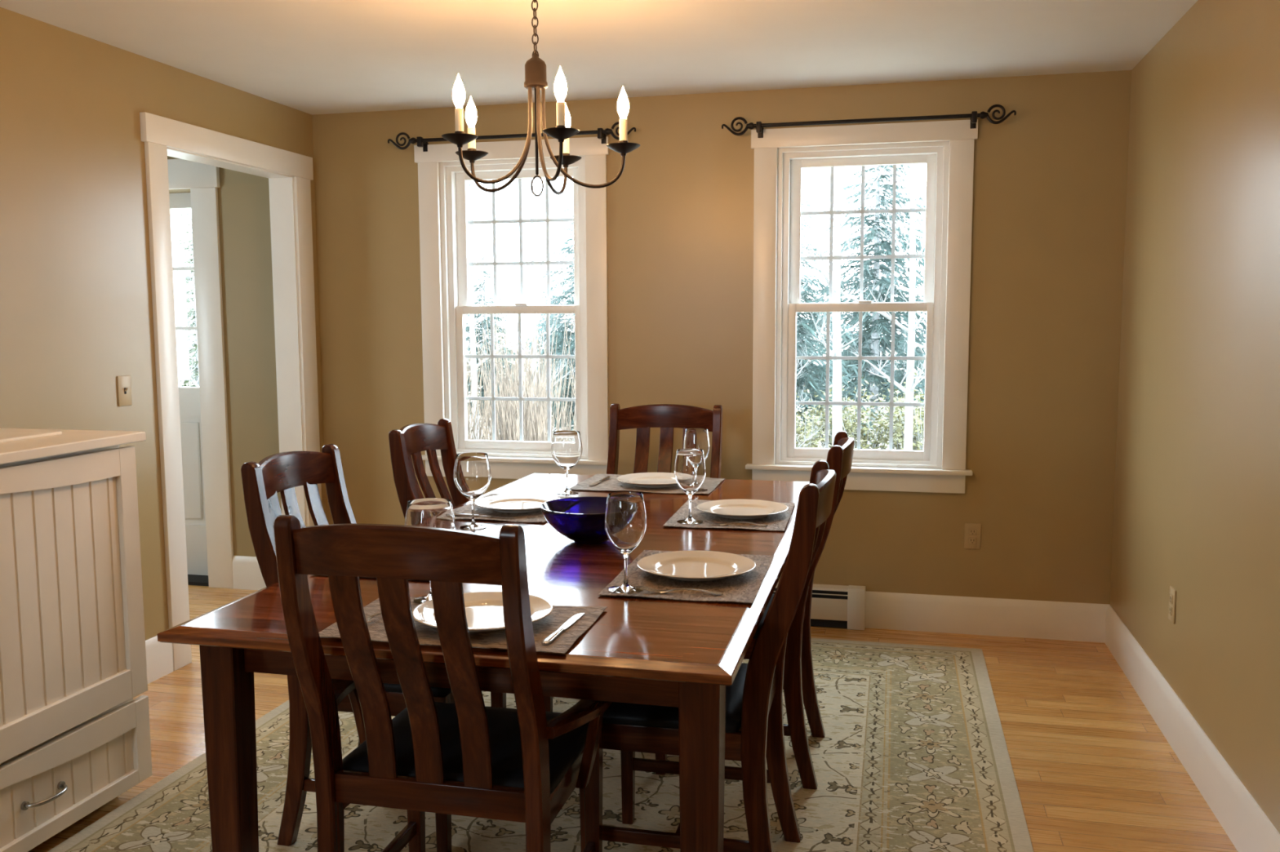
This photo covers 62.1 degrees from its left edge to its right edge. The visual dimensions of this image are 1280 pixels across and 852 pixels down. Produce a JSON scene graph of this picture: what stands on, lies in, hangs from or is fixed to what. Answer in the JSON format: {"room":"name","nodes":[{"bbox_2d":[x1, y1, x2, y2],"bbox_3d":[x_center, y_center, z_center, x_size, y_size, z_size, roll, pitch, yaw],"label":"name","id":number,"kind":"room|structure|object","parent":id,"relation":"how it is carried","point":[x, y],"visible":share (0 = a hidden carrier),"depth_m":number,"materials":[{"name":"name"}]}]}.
{"room":"dining room","nodes":[
{"label":"dining room","id":0,"kind":"room"},
{"bbox_2d":[0,7,325,640],"bbox_3d":[-2.425,-0.027,2.392,0.120,2.440,6.300,1,6,13],"label":"wall","id":1,"kind":"structure","parent":0,"point":[76,302],"depth_m":3.86,"materials":[{"name":"paint"}]},
{"bbox_2d":[116,375,132,406],"bbox_3d":[-1.956,-0.134,4.043,0.018,0.116,0.070,1,6,13],"label":"light switch","id":2,"kind":"object","parent":1,"relation":"attached to","point":[124,388],"visible":1,"depth_m":4.04,"materials":[{"name":"beige plastic"}]},
{"bbox_2d":[145,635,173,684],"bbox_3d":[-2.499,1.167,1.883,0.018,0.168,5.045,1,6,13],"label":"baseboard","id":3,"kind":"structure","parent":1,"relation":"attached to","point":[159,657],"depth_m":4.24,"materials":[{"name":"white paint"}]},
{"bbox_2d":[139,111,321,671],"bbox_3d":[-1.838,-0.167,4.810,0.166,2.225,1.212,1,6,13],"label":"door frame","id":4,"kind":"structure","parent":1,"relation":"attached to","point":[290,175],"depth_m":4.67,"materials":[{"name":"white paint"}]},
{"bbox_2d":[0,0,1197,115],"bbox_3d":[-1.542,-1.284,2.055,6.105,0.120,6.610,1,6,13],"label":"ceiling","id":5,"kind":"structure","parent":0,"point":[313,57],"depth_m":3.92,"materials":[{"name":"paint"}]},
{"bbox_2d":[441,0,640,196],"bbox_3d":[-0.293,-1.002,3.091,0.578,0.661,0.560,1,6,13],"label":"chandelier","id":6,"kind":"object","parent":5,"relation":"hanging from","point":[535,67],"visible":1,"depth_m":3.06,"materials":[{"name":"brown metal"}]},
{"bbox_2d":[27,585,1237,851],"bbox_3d":[-1.530,1.263,2.313,6.105,0.120,6.610,1,6,13],"label":"floor","id":7,"kind":"structure","parent":0,"point":[1094,771],"depth_m":3.58,"materials":[{"name":"brown wood"}]},
{"bbox_2d":[0,428,152,851],"bbox_3d":[-1.980,0.634,2.466,0.691,1.106,1.680,1,6,13],"label":"storage cabinet","id":8,"kind":"object","parent":7,"relation":"on","point":[74,737],"visible":1,"depth_m":2.91,"materials":[{"name":"beige paint"}]},
{"bbox_2d":[47,638,1033,851],"bbox_3d":[-0.206,1.112,3.109,2.570,0.008,3.600,1,6,13],"label":"area rug","id":9,"kind":"object","parent":7,"relation":"on","point":[913,756],"visible":0.52,"depth_m":3.19,"materials":[{"name":"beige carpet"}]},
{"bbox_2d":[240,444,506,851],"bbox_3d":[-0.733,0.598,2.993,0.599,1.042,0.446,1,6,13],"label":"dining chair","id":10,"kind":"object","parent":9,"relation":"on","point":[282,472],"visible":0.35,"depth_m":2.85,"materials":[{"name":"brown wood"}]},
{"bbox_2d":[273,515,613,851],"bbox_3d":[-0.396,0.669,2.279,0.646,1.042,0.599,1,6,13],"label":"armchair","id":11,"kind":"object","parent":9,"relation":"on","point":[466,757],"visible":0.99,"depth_m":2.09,"materials":[{"name":"brown wood"}]},
{"bbox_2d":[388,418,552,711],"bbox_3d":[-0.536,0.515,3.800,0.599,1.042,0.446,1,6,13],"label":"dining chair","id":12,"kind":"object","parent":9,"relation":"on","point":[406,442],"visible":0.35,"depth_m":3.82,"materials":[{"name":"brown wood"}]},
{"bbox_2d":[157,473,809,851],"bbox_3d":[-0.152,0.705,3.349,1.250,0.752,2.406,1,6,13],"label":"dining table","id":13,"kind":"object","parent":9,"relation":"on","point":[683,655],"visible":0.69,"depth_m":2.37,"materials":[{"name":"brown wood"}]},
{"bbox_2d":[319,596,607,654],"bbox_3d":[-0.380,0.428,2.325,0.550,0.008,0.340,1,6,12],"label":"placemat","id":14,"kind":"object","parent":13,"relation":"on","point":[559,615],"visible":0.39,"depth_m":2.26,"materials":[{"name":"brown fabric"}]},
{"bbox_2d":[365,613,381,622],"bbox_3d":[-0.576,0.419,2.353,0.025,0.011,0.200,2,6,21],"label":"fork","id":15,"kind":"object","parent":14,"relation":"on","point":[368,619],"visible":0.19,"depth_m":2.32,"materials":[{"name":"metal"}]},
{"bbox_2d":[404,497,456,604],"bbox_3d":[-0.491,0.293,2.493,0.119,0.235,0.119,1,6,11],"label":"wine glass","id":16,"kind":"object","parent":14,"relation":"on","point":[437,513],"visible":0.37,"depth_m":2.44,"materials":[{"name":"clear glass"}]},
{"bbox_2d":[412,591,553,631],"bbox_3d":[-0.344,0.413,2.332,0.307,0.025,0.307,-5,7,-37],"label":"dinner plate","id":17,"kind":"object","parent":14,"relation":"on","point":[484,611],"visible":0.43,"depth_m":2.35,"materials":[{"name":"beige ceramic"}]},
{"bbox_2d":[541,613,584,644],"bbox_3d":[-0.163,0.429,2.264,0.019,0.006,0.235,1,6,15],"label":"knife","id":18,"kind":"object","parent":14,"relation":"on","point":[569,623],"visible":1,"depth_m":2.25,"materials":[{"name":"metal"}]},
{"bbox_2d":[453,452,491,529],"bbox_3d":[-0.533,0.207,3.385,0.119,0.235,0.119,4,7,38],"label":"wine glass","id":19,"kind":"object","parent":13,"relation":"on","point":[472,474],"visible":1,"depth_m":3.34,"materials":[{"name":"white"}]},
{"bbox_2d":[453,493,572,522],"bbox_3d":[-0.438,0.285,3.732,0.375,0.008,0.490,1,6,13],"label":"placemat","id":20,"kind":"object","parent":13,"relation":"on","point":[537,516],"visible":0.3,"depth_m":3.60,"materials":[{"name":"beige fabric"}]},
{"bbox_2d":[453,513,515,518],"bbox_3d":[-0.527,0.300,3.554,0.235,0.006,0.020,1,6,16],"label":"knife","id":21,"kind":"object","parent":20,"relation":"on","point":[455,514],"visible":0.88,"depth_m":3.55,"materials":[{"name":"metal"}]},
{"bbox_2d":[474,493,559,512],"bbox_3d":[-0.424,0.274,3.707,0.307,0.025,0.307,4,7,35],"label":"dinner plate","id":22,"kind":"object","parent":20,"relation":"on","point":[516,503],"visible":0.88,"depth_m":3.76,"materials":[{"name":"beige ceramic"}]},
{"bbox_2d":[551,430,582,494],"bbox_3d":[-0.278,0.139,4.045,0.119,0.235,0.119,-2,6,-20],"label":"wine glass","id":23,"kind":"object","parent":13,"relation":"on","point":[566,448],"visible":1,"depth_m":4.00,"materials":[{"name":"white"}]},
{"bbox_2d":[539,496,608,543],"bbox_3d":[-0.149,0.289,3.182,0.300,0.108,0.300,1,6,13],"label":"glass bowl","id":24,"kind":"object","parent":13,"relation":"on","point":[581,520],"visible":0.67,"depth_m":3.10,"materials":[{"name":"blue glass"}]},
{"bbox_2d":[568,474,724,494],"bbox_3d":[0.036,0.231,4.248,0.550,0.009,0.400,1,6,13],"label":"placemat","id":25,"kind":"object","parent":13,"relation":"on","point":[611,484],"visible":0.61,"depth_m":4.18,"materials":[{"name":"beige fabric"}]},
{"bbox_2d":[588,476,610,485],"bbox_3d":[-0.162,0.223,4.300,0.020,0.006,0.235,1,6,16],"label":"knife","id":26,"kind":"object","parent":25,"relation":"on","point":[605,477],"visible":1,"depth_m":4.30,"materials":[{"name":"metal"}]},
{"bbox_2d":[616,472,677,488],"bbox_3d":[0.060,0.219,4.231,0.307,0.025,0.307,-2,6,-20],"label":"dinner plate","id":27,"kind":"object","parent":25,"relation":"on","point":[654,480],"visible":0.84,"depth_m":4.28,"materials":[{"name":"beige ceramic"}]},
{"bbox_2d":[683,428,710,492],"bbox_3d":[0.216,0.130,4.070,0.102,0.235,0.102,5,8,41],"label":"wine glass","id":28,"kind":"object","parent":25,"relation":"on","point":[694,438],"visible":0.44,"depth_m":4.02,"materials":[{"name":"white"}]},
{"bbox_2d":[597,550,774,603],"bbox_3d":[0.136,0.383,2.745,0.370,0.009,0.500,1,6,13],"label":"placemat","id":29,"kind":"object","parent":13,"relation":"on","point":[744,588],"visible":0.57,"depth_m":2.64,"materials":[{"name":"brown fabric"}]},
{"bbox_2d":[604,491,646,594],"bbox_3d":[-0.035,0.282,2.580,0.102,0.235,0.102,1,6,13],"label":"wine glass","id":30,"kind":"object","parent":29,"relation":"on","point":[625,517],"visible":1,"depth_m":2.54,"materials":[{"name":"clear glass"}]},
{"bbox_2d":[640,586,723,595],"bbox_3d":[0.100,0.395,2.554,0.200,0.011,0.025,1,6,9],"label":"fork","id":31,"kind":"object","parent":29,"relation":"on","point":[643,588],"visible":1,"depth_m":2.55,"materials":[{"name":"metal"}]},
{"bbox_2d":[637,550,755,581],"bbox_3d":[0.146,0.368,2.757,0.307,0.025,0.307,1,6,13],"label":"dinner plate","id":32,"kind":"object","parent":29,"relation":"on","point":[691,565],"visible":1,"depth_m":2.79,"materials":[{"name":"beige ceramic"}]},
{"bbox_2d":[662,499,795,531],"bbox_3d":[0.312,0.297,3.583,0.385,0.009,0.500,1,6,12],"label":"placemat","id":33,"kind":"object","parent":13,"relation":"on","point":[775,522],"visible":0.6,"depth_m":3.48,"materials":[{"name":"beige fabric"}]},
{"bbox_2d":[674,448,706,524],"bbox_3d":[0.162,0.194,3.435,0.102,0.235,0.102,-2,6,-17],"label":"wine glass","id":34,"kind":"object","parent":33,"relation":"on","point":[690,470],"visible":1,"depth_m":3.40,"materials":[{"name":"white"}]},
{"bbox_2d":[704,520,767,526],"bbox_3d":[0.306,0.310,3.384,0.200,0.011,0.025,1,6,8],"label":"fork","id":35,"kind":"object","parent":33,"relation":"on","point":[707,522],"visible":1,"depth_m":3.38,"materials":[{"name":"metal"}]},
{"bbox_2d":[696,499,788,519],"bbox_3d":[0.344,0.284,3.576,0.307,0.025,0.307,-1,6,-3],"label":"dinner plate","id":36,"kind":"object","parent":33,"relation":"on","point":[727,508],"visible":1,"depth_m":3.62,"materials":[{"name":"beige ceramic"}]},
{"bbox_2d":[606,403,722,478],"bbox_3d":[0.056,0.449,4.424,0.646,1.042,0.599,1,6,13],"label":"chair","id":37,"kind":"object","parent":9,"relation":"on","point":[667,417],"visible":0.16,"depth_m":4.63,"materials":[{"name":"brown wood"}]},
{"bbox_2d":[579,460,836,851],"bbox_3d":[0.185,0.625,2.692,0.599,1.042,0.446,1,6,13],"label":"dining chair","id":38,"kind":"object","parent":9,"relation":"on","point":[754,698],"visible":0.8,"depth_m":2.51,"materials":[{"name":"brown wood"}]},
{"bbox_2d":[655,431,854,789],"bbox_3d":[0.376,0.551,3.408,0.599,1.042,0.446,1,6,13],"label":"dining chair","id":39,"kind":"object","parent":9,"relation":"on","point":[798,684],"visible":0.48,"depth_m":3.20,"materials":[{"name":"brown wood"}]},
{"bbox_2d":[167,70,1131,604],"bbox_3d":[-0.792,-0.330,5.305,5.885,2.440,0.160,1,6,13],"label":"wall","id":40,"kind":"structure","parent":0,"point":[1050,179],"depth_m":4.87,"materials":[{"name":"paint"}]},
{"bbox_2d":[168,192,208,575],"bbox_3d":[-2.706,-0.214,5.838,0.872,2.080,0.097,1,6,13],"label":"door","id":41,"kind":"structure","parent":40,"relation":"in","point":[188,397],"depth_m":5.83,"materials":[{"name":"white wood"}]},
{"bbox_2d":[167,159,233,588],"bbox_3d":[-2.714,-0.274,5.782,1.198,2.250,0.227,1,6,13],"label":"door frame","id":42,"kind":"structure","parent":40,"relation":"attached to","point":[202,180],"depth_m":5.55,"materials":[{"name":"white paint"}]},
{"bbox_2d":[231,555,266,590],"bbox_3d":[-1.960,0.782,5.610,0.445,0.176,0.018,1,6,13],"label":"baseboard","id":43,"kind":"structure","parent":40,"relation":"attached to","point":[246,573],"depth_m":5.63,"materials":[{"name":"white paint"}]},
{"bbox_2d":[413,136,609,479],"bbox_3d":[-0.601,-0.555,5.209,1.006,1.624,0.212,1,6,13],"label":"window","id":44,"kind":"structure","parent":40,"relation":"in","point":[442,181],"depth_m":5.19,"materials":[{"name":"white paint"}]},
{"bbox_2d":[465,313,575,442],"bbox_3d":[-0.591,-0.238,5.256,0.580,0.630,0.006,1,6,13],"label":"grille","id":45,"kind":"object","parent":44,"relation":"attached to","point":[492,356],"depth_m":5.26,"materials":[{"name":"white wood"}]},
{"bbox_2d":[467,178,573,305],"bbox_3d":[-0.585,-0.903,5.226,0.554,0.614,0.006,1,6,13],"label":"grille","id":46,"kind":"object","parent":44,"relation":"attached to","point":[494,222],"depth_m":5.23,"materials":[{"name":"white wood"}]},
{"bbox_2d":[387,121,635,151],"bbox_3d":[-0.610,-1.361,5.021,1.234,0.087,0.101,1,6,13],"label":"curtain rod","id":47,"kind":"object","parent":40,"relation":"attached to","point":[602,134],"visible":0.84,"depth_m":4.99,"materials":[{"name":"black metal"}]},
{"bbox_2d":[773,582,866,630],"bbox_3d":[-0.131,0.812,5.145,2.390,0.193,0.068,1,6,13],"label":"baseboard heater","id":48,"kind":"object","parent":40,"relation":"attached to","point":[843,606],"visible":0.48,"depth_m":4.87,"materials":[{"name":"white metal"}]},
{"bbox_2d":[745,119,977,493],"bbox_3d":[0.997,-0.523,4.826,1.006,1.624,0.212,1,6,13],"label":"window","id":49,"kind":"structure","parent":40,"relation":"in","point":[946,148],"depth_m":4.79,"materials":[{"name":"white paint"}]},
{"bbox_2d":[795,311,925,449],"bbox_3d":[1.007,-0.207,4.873,0.580,0.630,0.006,1,6,13],"label":"grille","id":50,"kind":"object","parent":49,"relation":"attached to","point":[827,357],"depth_m":4.87,"materials":[{"name":"white wood"}]},
{"bbox_2d":[800,164,925,302],"bbox_3d":[1.013,-0.872,4.843,0.554,0.614,0.006,1,6,13],"label":"grille","id":51,"kind":"object","parent":49,"relation":"attached to","point":[893,211],"depth_m":4.84,"materials":[{"name":"white wood"}]},
{"bbox_2d":[721,104,1016,137],"bbox_3d":[0.980,-1.325,4.640,1.250,0.087,0.101,1,6,13],"label":"curtain rod","id":52,"kind":"object","parent":40,"relation":"attached to","point":[973,117],"visible":1,"depth_m":4.59,"materials":[{"name":"black metal"}]},
{"bbox_2d":[964,523,981,549],"bbox_3d":[1.487,0.493,4.752,0.070,0.116,0.008,1,6,13],"label":"wall outlet","id":53,"kind":"object","parent":40,"relation":"attached to","point":[972,531],"visible":1,"depth_m":4.75,"materials":[{"name":"beige plastic"}]},
{"bbox_2d":[968,537,976,544],"bbox_3d":[1.486,0.513,4.752,0.034,0.030,0.003,1,6,13],"label":"socket","id":54,"kind":"object","parent":53,"relation":"attached to","point":[971,540],"depth_m":4.75,"materials":[{"name":"beige plastic"}]},
{"bbox_2d":[968,528,976,535],"bbox_3d":[1.486,0.473,4.748,0.034,0.030,0.003,1,6,13],"label":"socket","id":55,"kind":"object","parent":53,"relation":"attached to","point":[971,531],"depth_m":4.75,"materials":[{"name":"beige plastic"}]},
{"bbox_2d":[865,591,1110,642],"bbox_3d":[1.545,0.855,4.770,1.045,0.168,0.018,1,6,13],"label":"baseboard","id":56,"kind":"structure","parent":40,"relation":"attached to","point":[1001,617],"depth_m":4.76,"materials":[{"name":"white paint"}]},
{"bbox_2d":[1110,0,1279,833],"bbox_3d":[1.373,0.047,1.486,0.120,2.440,6.610,1,6,13],"label":"wall","id":57,"kind":"structure","parent":0,"point":[1197,505],"depth_m":3.26,"materials":[{"name":"paint"}]},
{"bbox_2d":[1168,586,1176,623],"bbox_3d":[1.804,0.606,3.604,0.008,0.116,0.070,1,6,13],"label":"wall outlet","id":58,"kind":"object","parent":57,"relation":"attached to","point":[1172,596],"visible":1,"depth_m":3.59,"materials":[{"name":"beige plastic"}]},
{"bbox_2d":[1168,604,1172,616],"bbox_3d":[1.801,0.626,3.606,0.003,0.030,0.034,1,6,13],"label":"socket","id":59,"kind":"object","parent":58,"relation":"attached to","point":[1170,606],"depth_m":3.61,"materials":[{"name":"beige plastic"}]},
{"bbox_2d":[1169,593,1173,604],"bbox_3d":[1.801,0.586,3.602,0.003,0.030,0.034,1,6,13],"label":"socket","id":60,"kind":"object","parent":58,"relation":"attached to","point":[1171,594],"depth_m":3.60,"materials":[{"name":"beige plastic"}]},
{"bbox_2d":[1104,605,1279,851],"bbox_3d":[1.308,1.177,1.604,0.018,0.168,6.282,1,6,13],"label":"baseboard","id":61,"kind":"structure","parent":57,"relation":"attached to","point":[1242,820],"depth_m":3.25,"materials":[{"name":"white paint"}]},
{"label":"outside","id":62,"kind":"structure","parent":0,"visible":0},
{"bbox_2d":[178,346,925,449],"bbox_3d":[6.580,-1.909,39.553,80.000,0.200,69.830,1,6,13],"label":"ground","id":63,"kind":"structure","parent":62,"point":[887,353],"depth_m":31.27,"materials":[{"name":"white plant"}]},
{"bbox_2d":[173,208,199,386],"bbox_3d":[-7.334,-1.624,17.467,2.243,4.265,2.336,4,7,36],"label":"evergreen tree","id":64,"kind":"object","parent":63,"relation":"on","point":[187,362],"visible":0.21,"depth_m":17.38,"materials":[{"name":"grey plant"}]},
{"bbox_2d":[173,208,199,386],"bbox_3d":[-5.803,-2.006,14.030,1.162,5.267,1.275,-4,7,-32],"label":"bare tree","id":65,"kind":"object","parent":63,"relation":"on","point":[185,293],"visible":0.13,"depth_m":13.99,"materials":[{"name":"grey plant"}]},
{"bbox_2d":[465,329,474,418],"bbox_3d":[-2.314,-0.136,11.611,1.152,1.996,0.985,1,6,13],"label":"clump","id":66,"kind":"object","parent":63,"relation":"on","point":[467,330],"visible":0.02,"depth_m":11.57,"materials":[{"name":"beige plant"}]},
{"bbox_2d":[466,352,487,439],"bbox_3d":[-2.071,0.066,10.655,1.031,1.786,0.881,4,7,39],"label":"clump","id":67,"kind":"object","parent":63,"relation":"on","point":[475,353],"visible":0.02,"depth_m":10.54,"materials":[{"name":"beige plant"}]},
{"bbox_2d":[466,322,502,439],"bbox_3d":[-1.774,0.058,9.676,1.152,1.996,0.985,-5,7,-38],"label":"clump","id":68,"kind":"object","parent":63,"relation":"on","point":[469,425],"visible":0.09,"depth_m":9.67,"materials":[{"name":"beige plant"}]},
{"bbox_2d":[465,245,526,417],"bbox_3d":[-2.946,-1.586,20.484,2.089,3.770,2.072,-1,6,-4],"label":"evergreen tree","id":69,"kind":"object","parent":63,"relation":"on","point":[482,282],"visible":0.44,"depth_m":20.49,"materials":[{"name":"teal plant"}]},
{"bbox_2d":[477,296,523,395],"bbox_3d":[-3.640,-1.934,26.658,1.442,2.843,1.612,-3,7,-27],"label":"evergreen tree","id":70,"kind":"object","parent":63,"relation":"on","point":[503,336],"visible":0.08,"depth_m":26.56,"materials":[{"name":"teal plant"}]},
{"bbox_2d":[465,181,542,439],"bbox_3d":[-2.231,-3.103,15.354,2.046,7.144,1.563,-3,6,-23],"label":"bare tree","id":71,"kind":"object","parent":63,"relation":"on","point":[471,320],"visible":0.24,"depth_m":15.43,"materials":[{"name":"grey plant"}]},
{"bbox_2d":[470,342,552,440],"bbox_3d":[-1.418,-0.031,11.576,0.881,1.786,1.031,-3,6,-26],"label":"clump","id":72,"kind":"object","parent":63,"relation":"on","point":[484,384],"visible":0.03,"depth_m":11.47,"materials":[{"name":"beige plant"}]},
{"bbox_2d":[467,301,575,441],"bbox_3d":[-1.165,-0.129,10.452,1.088,2.206,1.273,0,6,0],"label":"clump","id":73,"kind":"object","parent":63,"relation":"on","point":[503,384],"visible":0.27,"depth_m":10.32,"materials":[{"name":"beige plant"}]},
{"bbox_2d":[473,347,576,441],"bbox_3d":[-0.892,0.184,9.438,1.031,1.786,0.881,1,6,13],"label":"clump","id":74,"kind":"object","parent":63,"relation":"on","point":[537,428],"visible":0.22,"depth_m":9.37,"materials":[{"name":"beige plant"}]},
{"bbox_2d":[497,178,574,403],"bbox_3d":[-1.190,-1.898,12.758,1.275,5.267,1.162,3,6,27],"label":"bare tree","id":75,"kind":"object","parent":63,"relation":"on","point":[533,276],"visible":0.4,"depth_m":12.75,"materials":[{"name":"grey plant"}]},
{"bbox_2d":[498,192,575,433],"bbox_3d":[-1.199,-1.598,17.454,2.486,4.523,2.506,-2,6,-19],"label":"evergreen tree","id":76,"kind":"object","parent":63,"relation":"on","point":[560,339],"visible":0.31,"depth_m":17.44,"materials":[{"name":"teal plant"}]},
{"bbox_2d":[522,269,571,398],"bbox_3d":[-1.950,-1.893,24.691,1.906,3.468,1.922,-3,6,-25],"label":"evergreen tree","id":77,"kind":"object","parent":63,"relation":"on","point":[551,291],"visible":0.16,"depth_m":24.46,"materials":[{"name":"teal plant"}]},
{"bbox_2d":[563,313,574,385],"bbox_3d":[-0.223,-0.245,11.553,1.088,2.206,1.273,3,6,26],"label":"clump","id":78,"kind":"object","parent":63,"relation":"on","point":[570,313],"visible":0.02,"depth_m":11.45,"materials":[{"name":"beige plant"}]},
{"bbox_2d":[795,177,823,447],"bbox_3d":[1.357,-0.722,9.731,0.774,3.511,0.850,1,6,11],"label":"bare tree","id":79,"kind":"object","parent":63,"relation":"on","point":[804,366],"visible":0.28,"depth_m":9.76,"materials":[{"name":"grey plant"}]},
{"bbox_2d":[798,315,822,392],"bbox_3d":[3.375,-1.932,23.596,2.070,3.771,2.090,-2,6,-12],"label":"evergreen tree","id":80,"kind":"object","parent":63,"relation":"on","point":[800,315],"visible":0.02,"depth_m":23.43,"materials":[{"name":"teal plant"}]},
{"bbox_2d":[795,392,832,448],"bbox_3d":[2.041,0.131,13.255,0.765,1.098,0.984,-3,6,-24],"label":"shrub","id":81,"kind":"object","parent":63,"relation":"on","point":[802,437],"visible":0.48,"depth_m":13.03,"materials":[{"name":"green plant"}]},
{"bbox_2d":[801,379,874,448],"bbox_3d":[2.756,-0.039,14.440,1.067,1.190,0.830,-1,6,-6],"label":"shrub","id":82,"kind":"object","parent":63,"relation":"on","point":[844,409],"visible":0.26,"depth_m":14.48,"materials":[{"name":"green plant"}]},
{"bbox_2d":[795,177,884,444],"bbox_3d":[2.579,-1.751,16.948,2.734,4.976,2.757,1,6,12],"label":"evergreen tree","id":83,"kind":"object","parent":63,"relation":"on","point":[809,381],"visible":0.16,"depth_m":16.72,"materials":[{"name":"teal plant"}]},
{"bbox_2d":[799,165,888,446],"bbox_3d":[2.242,-3.343,12.066,1.803,8.243,2.360,0,6,4],"label":"bare tree","id":84,"kind":"object","parent":63,"relation":"on","point":[837,347],"visible":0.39,"depth_m":11.95,"materials":[{"name":"grey plant"}]},
{"bbox_2d":[797,164,926,420],"bbox_3d":[4.644,-3.072,20.972,3.970,7.164,3.932,3,7,28],"label":"evergreen tree","id":85,"kind":"object","parent":63,"relation":"on","point":[879,324],"visible":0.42,"depth_m":20.53,"materials":[{"name":"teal plant"}]},
{"bbox_2d":[820,385,905,449],"bbox_3d":[2.793,0.068,13.386,1.075,1.190,0.828,1,6,8],"label":"shrub","id":86,"kind":"object","parent":63,"relation":"on","point":[878,440],"visible":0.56,"depth_m":13.24,"materials":[{"name":"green plant"}]},
{"bbox_2d":[800,164,926,450],"bbox_3d":[2.521,-2.479,10.614,1.951,6.814,1.490,2,6,20],"label":"bare tree","id":87,"kind":"object","parent":63,"relation":"on","point":[912,264],"visible":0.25,"depth_m":10.66,"materials":[{"name":"grey plant"}]},
{"bbox_2d":[841,289,894,395],"bbox_3d":[5.443,-2.054,25.909,1.615,3.184,1.804,-2,6,-15],"label":"evergreen tree","id":88,"kind":"object","parent":63,"relation":"on","point":[852,330],"visible":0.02,"depth_m":25.71,"materials":[{"name":"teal plant"}]},
{"bbox_2d":[872,330,924,432],"bbox_3d":[4.676,-0.677,18.524,1.087,1.961,1.076,-5,8,-40],"label":"evergreen tree","id":89,"kind":"object","parent":63,"relation":"on","point":[904,363],"visible":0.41,"depth_m":18.50,"materials":[{"name":"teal plant"}]},
{"bbox_2d":[875,372,924,449],"bbox_3d":[3.624,-0.068,14.228,0.892,1.283,1.159,2,6,25],"label":"shrub","id":90,"kind":"object","parent":63,"relation":"on","point":[896,446],"visible":0.25,"depth_m":14.10,"materials":[{"name":"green plant"}]},
{"bbox_2d":[880,390,924,450],"bbox_3d":[3.342,0.084,12.745,0.892,1.283,1.159,4,7,34],"label":"shrub","id":91,"kind":"object","parent":63,"relation":"on","point":[917,445],"visible":0.29,"depth_m":12.70,"materials":[{"name":"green plant"}]},
{"bbox_2d":[915,340,925,386],"bbox_3d":[7.818,-2.389,27.290,2.154,3.920,2.172,2,6,18],"label":"evergreen tree","id":92,"kind":"object","parent":63,"relation":"on","point":[920,340],"visible":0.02,"depth_m":27.45,"materials":[{"name":"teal plant"}]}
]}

